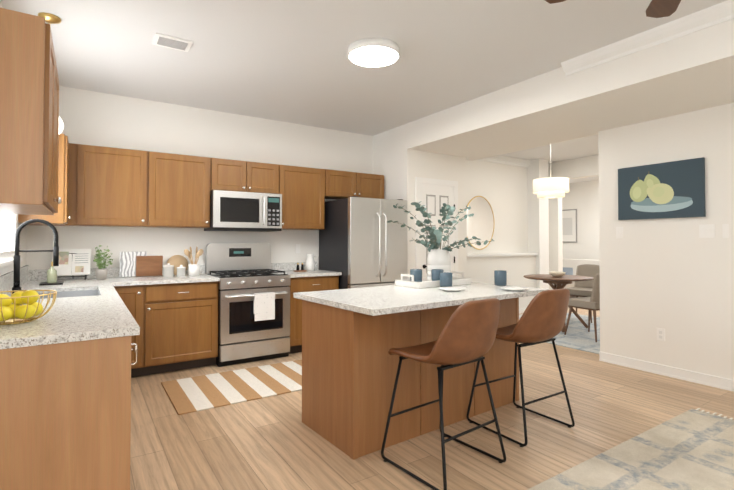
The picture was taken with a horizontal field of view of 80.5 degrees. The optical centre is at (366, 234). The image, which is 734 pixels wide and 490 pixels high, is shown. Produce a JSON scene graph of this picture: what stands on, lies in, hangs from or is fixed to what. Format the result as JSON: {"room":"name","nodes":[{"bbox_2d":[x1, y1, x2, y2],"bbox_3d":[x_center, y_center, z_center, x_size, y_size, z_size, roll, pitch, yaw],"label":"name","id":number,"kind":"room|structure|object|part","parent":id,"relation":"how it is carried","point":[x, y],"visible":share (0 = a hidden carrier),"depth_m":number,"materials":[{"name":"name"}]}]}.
{"room":"kitchen","nodes":[
{"label":"kitchen","id":0,"kind":"room"},
{"bbox_2d":[0,2,25,267],"bbox_3d":[-0.952,-0.114,0.512,0.120,2.800,8.690,1,-1,-33],"label":"wall","id":1,"kind":"structure","parent":0,"point":[22,242],"depth_m":3.86,"materials":[{"name":"white paint"}]},
{"bbox_2d":[0,214,22,275],"bbox_3d":[-2.429,-0.395,2.938,0.050,1.320,1.200,1,-1,-33],"label":"window","id":2,"kind":"structure","parent":1,"relation":"in","point":[8,226],"depth_m":3.03,"materials":[{"name":"white"}]},
{"bbox_2d":[0,8,63,219],"bbox_3d":[-1.666,-0.498,2.029,0.332,0.764,0.842,1,-1,-33],"label":"upper cabinet","id":3,"kind":"object","parent":1,"relation":"attached to","point":[51,174],"depth_m":1.74,"materials":[{"name":"brown wood"}]},
{"bbox_2d":[26,86,527,273],"bbox_3d":[0.106,-0.021,6.319,8.240,2.800,0.120,1,-1,-33],"label":"wall","id":4,"kind":"structure","parent":0,"point":[88,117],"depth_m":5.03,"materials":[{"name":"white paint"}]},
{"bbox_2d":[18,134,383,229],"bbox_3d":[-1.380,-0.455,4.864,3.909,0.762,0.698,1,-1,-33],"label":"upper cabinet","id":5,"kind":"object","parent":4,"relation":"attached to","point":[100,186],"depth_m":4.49,"materials":[{"name":"brown wood"}]},
{"bbox_2d":[204,190,281,231],"bbox_3d":[-1.412,-0.256,4.971,0.771,0.427,0.479,1,-1,-33],"label":"over-the-range microwave","id":6,"kind":"object","parent":5,"relation":"attached to","point":[243,211],"visible":1,"depth_m":4.79,"materials":[{"name":"grey metal"}]},
{"bbox_2d":[295,244,299,252],"bbox_3d":[-0.891,0.180,5.587,0.070,0.115,0.007,1,-1,-33],"label":"outlet","id":7,"kind":"object","parent":4,"relation":"attached to","point":[297,248],"visible":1,"depth_m":5.58,"materials":[{"name":"white plastic"}]},
{"bbox_2d":[467,196,494,249],"bbox_3d":[1.928,-0.203,7.425,0.746,0.926,0.018,1,-1,-33],"label":"mirror","id":8,"kind":"object","parent":4,"relation":"attached to","point":[480,223],"visible":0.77,"depth_m":7.43,"materials":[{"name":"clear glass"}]},
{"bbox_2d":[478,155,548,167],"bbox_3d":[2.353,-1.333,7.691,2.760,0.128,0.068,1,-1,-33],"label":"crown molding","id":9,"kind":"structure","parent":4,"relation":"attached to","point":[500,159],"depth_m":7.79,"materials":[{"name":"white paint"}]},
{"bbox_2d":[0,0,726,182],"bbox_3d":[3.219,-1.502,4.409,11.340,0.100,10.620,1,-1,-33],"label":"ceiling","id":10,"kind":"structure","parent":0,"point":[289,61],"depth_m":3.46,"materials":[{"name":"white paint"}]},
{"bbox_2d":[38,12,63,133],"bbox_3d":[-2.154,-1.067,2.937,0.170,0.814,0.170,1,-1,-33],"label":"pendant light","id":11,"kind":"object","parent":10,"relation":"hanging from","point":[50,19],"visible":0.1,"depth_m":2.93,"materials":[{"name":"gold metal"}]},
{"bbox_2d":[152,33,192,51],"bbox_3d":[-1.485,-1.460,3.309,0.260,0.017,0.200,1,-1,-33],"label":"ceiling vent","id":12,"kind":"object","parent":10,"relation":"in","point":[171,42],"visible":1,"depth_m":3.29,"materials":[{"name":"white metal"}]},
{"bbox_2d":[348,38,399,66],"bbox_3d":[0.053,-1.436,3.440,0.410,0.060,0.410,1,-1,-33],"label":"flush ceiling light","id":13,"kind":"object","parent":10,"relation":"attached to","point":[373,52],"visible":1,"depth_m":3.36,"materials":[{"name":"white glass"}]},
{"bbox_2d":[533,144,568,197],"bbox_3d":[2.703,-0.984,6.381,0.490,0.871,0.490,1,-1,-33],"label":"drum pendant light","id":14,"kind":"object","parent":10,"relation":"hanging from","point":[552,187],"visible":0.85,"depth_m":6.20,"materials":[{"name":"white glass"},{"name":"nickel"}]},
{"bbox_2d":[407,19,733,160],"bbox_3d":[3.124,-1.313,2.786,1.310,0.330,7.770,1,-1,-33],"label":"soffit","id":15,"kind":"structure","parent":10,"relation":"attached to","point":[691,72],"depth_m":3.88,"materials":[{"name":"white paint"}]},
{"bbox_2d":[561,0,733,75],"bbox_3d":[3.174,-1.452,1.435,0.085,0.095,5.450,1,-1,-33],"label":"crown molding","id":16,"kind":"structure","parent":15,"relation":"attached to","point":[716,14],"depth_m":3.12,"materials":[{"name":"white paint"}]},
{"bbox_2d":[545,0,680,17],"bbox_3d":[1.339,-1.313,1.795,1.148,0.359,1.189,1,-1,-33],"label":"ceiling fan","id":17,"kind":"object","parent":10,"relation":"hanging from","point":[660,8],"visible":1,"depth_m":2.29,"materials":[{"name":"brown wood"}]},
{"bbox_2d":[373,124,414,278],"bbox_3d":[0.349,-0.027,5.928,0.120,2.800,0.800,1,-1,-33],"label":"wall","id":18,"kind":"structure","parent":0,"point":[393,160],"depth_m":5.72,"materials":[{"name":"white paint"}]},
{"bbox_2d":[130,296,733,489],"bbox_3d":[3.219,1.398,4.362,11.340,0.100,10.620,1,-1,-33],"label":"floor","id":19,"kind":"structure","parent":0,"point":[271,443],"depth_m":2.84,"materials":[{"name":"brown wood"}]},
{"bbox_2d":[0,335,135,489],"bbox_3d":[-1.456,0.871,1.960,0.631,0.878,0.588,1,-1,-33],"label":"base cabinet","id":20,"kind":"object","parent":19,"relation":"on","point":[65,416],"depth_m":1.74,"materials":[{"name":"brown wood"}]},
{"bbox_2d":[0,265,147,348],"bbox_3d":[-2.082,0.448,2.980,0.690,0.355,3.063,1,-1,-33],"label":"countertop","id":21,"kind":"structure","parent":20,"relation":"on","point":[91,307],"depth_m":2.25,"materials":[{"name":"white stone"}]},
{"bbox_2d":[0,290,56,324],"bbox_3d":[-1.614,0.327,1.978,0.327,0.143,0.327,1,-1,-33],"label":"bowl","id":22,"kind":"object","parent":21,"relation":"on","point":[16,312],"visible":1,"depth_m":1.96,"materials":[{"name":"gold metal"}]},
{"bbox_2d":[12,219,58,293],"bbox_3d":[-2.324,0.150,3.042,0.263,0.531,0.119,1,-1,-33],"label":"faucet","id":23,"kind":"object","parent":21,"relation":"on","point":[16,276],"visible":0.94,"depth_m":3.03,"materials":[{"name":"black metal"}]},
{"bbox_2d":[39,262,63,285],"bbox_3d":[-2.728,0.330,3.758,0.160,0.194,0.240,1,-1,-33],"label":"soap tray","id":24,"kind":"object","parent":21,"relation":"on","point":[51,275],"visible":1,"depth_m":3.71,"materials":[{"name":"black metal"}]},
{"bbox_2d":[52,249,90,279],"bbox_3d":[-2.834,0.285,4.165,0.317,0.296,0.170,1,-1,-33],"label":"cookbook stand","id":25,"kind":"object","parent":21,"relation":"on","point":[78,262],"visible":0.73,"depth_m":4.18,"materials":[{"name":"white paper"}]},
{"bbox_2d":[93,245,112,279],"bbox_3d":[-2.573,0.269,4.225,0.166,0.331,0.220,1,-1,-33],"label":"herb pot","id":26,"kind":"object","parent":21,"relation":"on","point":[101,273],"visible":1,"depth_m":4.18,"materials":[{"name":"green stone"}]},
{"bbox_2d":[114,285,147,376],"bbox_3d":[-2.377,0.908,4.233,0.288,0.878,0.631,1,-1,-33],"label":"base cabinet","id":27,"kind":"object","parent":19,"relation":"on","point":[132,296],"depth_m":4.02,"materials":[{"name":"brown wood"}]},
{"bbox_2d":[144,281,217,375],"bbox_3d":[-1.975,0.912,4.495,0.671,0.878,0.631,1,-1,-33],"label":"base cabinet","id":28,"kind":"object","parent":19,"relation":"on","point":[181,319],"depth_m":4.23,"materials":[{"name":"brown wood"}]},
{"bbox_2d":[136,265,219,284],"bbox_3d":[-2.061,0.406,4.427,0.927,0.135,0.664,1,-1,-33],"label":"countertop","id":29,"kind":"structure","parent":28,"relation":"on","point":[203,277],"depth_m":4.32,"materials":[{"name":"white stone"}]},
{"bbox_2d":[119,252,162,276],"bbox_3d":[-2.351,0.306,4.522,0.396,0.258,0.070,1,-1,-33],"label":"cutting boards","id":30,"kind":"object","parent":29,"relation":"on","point":[134,264],"visible":1,"depth_m":4.50,"materials":[{"name":"wood"}]},
{"bbox_2d":[163,247,202,276],"bbox_3d":[-1.937,0.283,4.587,0.403,0.314,0.131,1,-1,-36],"label":"canister","id":31,"kind":"object","parent":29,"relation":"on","point":[178,265],"visible":1,"depth_m":4.51,"materials":[{"name":"white ceramic"}]},
{"bbox_2d":[161,360,301,414],"bbox_3d":[-1.034,1.334,3.928,1.400,0.011,0.860,1,-1,-33],"label":"striped runner rug","id":32,"kind":"object","parent":19,"relation":"on","point":[196,393],"visible":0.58,"depth_m":3.79,"materials":[{"name":"fabric"}]},
{"bbox_2d":[205,243,289,366],"bbox_3d":[-1.327,0.725,4.844,0.760,1.260,0.743,1,-1,-33],"label":"range","id":33,"kind":"object","parent":19,"relation":"on","point":[253,306],"visible":0.98,"depth_m":4.62,"materials":[{"name":"silver metal"}]},
{"bbox_2d":[271,262,341,353],"bbox_3d":[-0.758,0.858,5.272,0.657,1.012,0.662,1,-1,-33],"label":"base cabinet","id":34,"kind":"object","parent":19,"relation":"on","point":[316,280],"depth_m":4.97,"materials":[{"name":"brown wood"}]},
{"bbox_2d":[293,254,317,271],"bbox_3d":[-0.758,0.348,5.409,0.346,0.210,0.172,1,-1,-33],"label":"pitcher","id":35,"kind":"object","parent":34,"relation":"on","point":[310,264],"visible":0.98,"depth_m":5.42,"materials":[{"name":"white ceramic"}]},
{"bbox_3d":[-0.757,0.420,5.278,0.657,0.135,0.660,1,-1,-33],"label":"top of the base cabinet","id":36,"kind":"part","parent":34,"relation":"part of","materials":[{"name":"white stone"}]},
{"bbox_2d":[319,196,407,288],"bbox_3d":[-0.042,0.461,5.574,0.845,1.812,0.892,1,-1,-33],"label":"fridge","id":37,"kind":"object","parent":19,"relation":"on","point":[363,243],"visible":0.65,"depth_m":5.24,"materials":[{"name":"grey metal"}]},
{"bbox_2d":[297,298,518,459],"bbox_3d":[0.372,0.893,3.302,1.646,0.875,0.777,1,-1,-33],"label":"kitchen island","id":38,"kind":"object","parent":19,"relation":"on","point":[351,337],"depth_m":2.80,"materials":[{"name":"brown wood"}]},
{"bbox_2d":[293,282,544,317],"bbox_3d":[0.438,0.437,3.230,1.748,0.035,1.038,1,-1,-33],"label":"island countertop","id":39,"kind":"structure","parent":38,"relation":"on","point":[368,302],"depth_m":2.90,"materials":[{"name":"white stone"}]},
{"bbox_2d":[395,271,470,288],"bbox_3d":[0.563,0.376,3.677,0.617,0.100,0.334,1,-1,-33],"label":"tray","id":40,"kind":"object","parent":39,"relation":"on","point":[424,283],"visible":0.83,"depth_m":3.54,"materials":[{"name":"white"}]},
{"bbox_2d":[410,269,421,281],"bbox_3d":[0.410,0.351,3.617,0.102,0.122,0.102,1,-1,-33],"label":"tumbler","id":41,"kind":"object","parent":40,"relation":"on","point":[417,273],"visible":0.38,"depth_m":3.57,"materials":[{"name":"blue glass"}]},
{"bbox_2d":[431,269,443,280],"bbox_3d":[0.585,0.351,3.599,0.102,0.122,0.102,1,-1,-33],"label":"tumbler","id":42,"kind":"object","parent":40,"relation":"on","point":[435,275],"visible":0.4,"depth_m":3.56,"materials":[{"name":"blue ceramic"}]},
{"bbox_2d":[387,202,493,280],"bbox_3d":[0.596,0.059,3.729,0.815,0.708,0.866,1,-1,-33],"label":"vase","id":43,"kind":"object","parent":40,"relation":"on","point":[437,258],"visible":0.9,"depth_m":3.69,"materials":[{"name":"white ceramic"}]},
{"bbox_2d":[439,272,452,286],"bbox_3d":[0.620,0.360,3.398,0.102,0.122,0.102,1,-1,-33],"label":"tumbler","id":44,"kind":"object","parent":39,"relation":"on","point":[446,278],"visible":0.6,"depth_m":3.36,"materials":[{"name":"blue glass"}]},
{"bbox_2d":[438,287,466,291],"bbox_3d":[0.637,0.408,3.237,0.210,0.020,0.210,1,-1,-33],"label":"plate","id":45,"kind":"object","parent":39,"relation":"on","point":[453,289],"visible":1,"depth_m":3.25,"materials":[{"name":"white ceramic"}]},
{"bbox_2d":[494,270,506,285],"bbox_3d":[1.119,0.364,3.638,0.102,0.122,0.102,1,-1,-33],"label":"tumbler","id":46,"kind":"object","parent":39,"relation":"on","point":[500,277],"visible":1,"depth_m":3.60,"materials":[{"name":"blue ceramic"}]},
{"bbox_2d":[500,286,528,290],"bbox_3d":[1.109,0.409,3.260,0.210,0.020,0.210,1,-1,-33],"label":"plate","id":47,"kind":"object","parent":39,"relation":"on","point":[513,288],"visible":1,"depth_m":3.30,"materials":[{"name":"white ceramic"}]},
{"bbox_2d":[381,298,505,489],"bbox_3d":[0.458,0.833,2.502,0.536,0.970,0.565,1,-1,-38],"label":"bar stool","id":48,"kind":"object","parent":19,"relation":"on","point":[468,334],"visible":1,"depth_m":2.30,"materials":[{"name":"brown leather"}]},
{"bbox_3d":[0.440,1.014,2.523,0.571,0.608,0.547,1,-1,-33],"label":"frame","id":49,"kind":"part","parent":48,"relation":"part of","materials":[{"name":"black metal"}]},
{"bbox_2d":[466,288,574,446],"bbox_3d":[1.079,0.841,3.005,0.536,0.970,0.565,1,-1,-33],"label":"bar stool","id":50,"kind":"object","parent":19,"relation":"on","point":[543,318],"visible":0.94,"depth_m":2.79,"materials":[{"name":"brown leather"}]},
{"bbox_3d":[1.062,1.022,3.027,0.536,0.608,0.505,1,-1,-33],"label":"frame","id":51,"kind":"part","parent":50,"relation":"part of","materials":[{"name":"black metal"}]},
{"bbox_2d":[527,159,548,288],"bbox_3d":[3.206,0.008,8.119,0.280,2.800,0.247,1,-1,-33],"label":"column","id":52,"kind":"structure","parent":19,"relation":"on","point":[538,225],"depth_m":8.03,"materials":[{"name":"white paint"}]},
{"bbox_2d":[519,313,599,353],"bbox_3d":[3.019,1.375,6.454,2.350,0.010,2.200,1,-1,-33],"label":"dining rug","id":53,"kind":"object","parent":19,"relation":"on","point":[578,336],"visible":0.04,"depth_m":5.79,"materials":[{"name":"white fabric"}]},
{"bbox_2d":[523,274,592,331],"bbox_3d":[2.803,0.988,6.379,0.940,0.739,0.940,1,-1,-33],"label":"dining table","id":54,"kind":"object","parent":53,"relation":"on","point":[562,282],"visible":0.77,"depth_m":6.24,"materials":[{"name":"brown wood"}]},
{"bbox_2d":[549,272,565,276],"bbox_3d":[2.764,0.580,6.300,0.230,0.070,0.230,1,-1,-33],"label":"bowl","id":55,"kind":"object","parent":54,"relation":"on","point":[557,274],"visible":0.96,"depth_m":6.23,"materials":[{"name":"beige ceramic"}]},
{"bbox_2d":[563,264,599,322],"bbox_3d":[3.547,0.936,7.083,0.541,0.888,0.488,1,-1,-38],"label":"dining chair","id":56,"kind":"object","parent":53,"relation":"on","point":[581,288],"visible":0.5,"depth_m":7.18,"materials":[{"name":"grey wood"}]},
{"bbox_2d":[564,273,599,341],"bbox_3d":[3.003,0.914,5.738,0.488,0.888,0.541,0,-1,-25],"label":"dining chair","id":57,"kind":"object","parent":53,"relation":"on","point":[589,303],"visible":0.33,"depth_m":5.53,"materials":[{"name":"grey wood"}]},
{"bbox_2d":[563,259,598,287],"bbox_3d":[4.911,1.014,10.010,0.900,0.850,2.000,1,-1,-33],"label":"sofa","id":58,"kind":"object","parent":19,"relation":"on","point":[570,266],"visible":0.04,"depth_m":10.35,"materials":[{"name":"white fabric"}]},
{"bbox_2d":[527,408,733,489],"bbox_3d":[2.392,1.283,0.791,3.010,0.012,4.100,1,-1,-33],"label":"area rug","id":59,"kind":"object","parent":19,"relation":"on","point":[691,449],"visible":0.98,"depth_m":2.48,"materials":[{"name":"beige fabric"}]},
{"bbox_2d":[415,150,466,277],"bbox_3d":[0.987,0.138,5.928,0.950,2.470,0.132,1,-1,-33],"label":"wall","id":60,"kind":"structure","parent":0,"point":[431,165],"depth_m":6.04,"materials":[{"name":"white paint"}]},
{"bbox_2d":[415,177,457,277],"bbox_3d":[0.955,0.313,5.809,0.750,2.115,0.047,1,-1,-33],"label":"pantry door","id":61,"kind":"structure","parent":60,"relation":"in","point":[432,195],"depth_m":5.80,"materials":[{"name":"white paint"}]},
{"bbox_2d":[467,253,537,312],"bbox_3d":[2.287,0.864,7.529,1.890,1.070,0.207,1,-1,-33],"label":"wall","id":62,"kind":"structure","parent":0,"point":[482,268],"depth_m":7.57,"materials":[{"name":"white paint"}]},
{"bbox_2d":[548,155,598,289],"bbox_3d":[4.654,-0.013,6.797,0.140,2.800,4.050,1,-1,-33],"label":"wall","id":63,"kind":"structure","parent":0,"point":[582,167],"depth_m":8.20,"materials":[{"name":"white paint"}]},
{"bbox_2d":[562,180,598,259],"bbox_3d":[6.682,0.028,9.344,0.120,2.800,6.100,1,-1,-33],"label":"wall","id":64,"kind":"structure","parent":0,"point":[582,198],"depth_m":11.00,"materials":[{"name":"white paint"}]},
{"bbox_2d":[562,209,576,242],"bbox_3d":[5.254,-0.224,11.402,0.023,0.870,0.561,1,-1,-33],"label":"framed picture","id":65,"kind":"object","parent":64,"relation":"attached to","point":[569,222],"visible":0.59,"depth_m":11.32,"materials":[{"name":"grey"}]},
{"bbox_2d":[598,103,733,391],"bbox_3d":[4.135,0.079,2.265,0.161,2.470,5.830,1,-1,-33],"label":"wall","id":66,"kind":"structure","parent":0,"point":[673,278],"depth_m":4.11,"materials":[{"name":"white paint"}]},
{"bbox_2d":[616,227,622,237],"bbox_3d":[2.621,-0.020,4.503,0.012,0.120,0.070,1,-1,-33],"label":"switch plate","id":67,"kind":"object","parent":66,"relation":"attached to","point":[619,230],"depth_m":4.50,"materials":[{"name":"white plastic"}]},
{"bbox_2d":[657,328,664,340],"bbox_3d":[2.827,0.962,4.173,0.009,0.115,0.070,1,-1,-33],"label":"outlet","id":68,"kind":"object","parent":66,"relation":"attached to","point":[660,334],"visible":1,"depth_m":4.17,"materials":[{"name":"white plastic"}]},
{"bbox_3d":[2.814,-0.420,4.187,0.039,0.530,0.740,1,-1,-33],"label":"picture of pears","id":69,"kind":"part","parent":66,"relation":"part of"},
{"bbox_2d":[699,224,714,237],"bbox_3d":[3.033,-0.030,3.870,0.012,0.120,0.115,1,-1,-33],"label":"switch plate","id":70,"kind":"object","parent":66,"relation":"attached to","point":[707,231],"depth_m":3.87,"materials":[{"name":"white plastic"}]},
{"bbox_2d":[722,224,728,237],"bbox_3d":[3.107,-0.032,3.757,0.012,0.120,0.045,1,-1,-33],"label":"switch plate","id":71,"kind":"object","parent":66,"relation":"attached to","point":[725,227],"depth_m":3.76,"materials":[{"name":"white plastic"}]}
]}

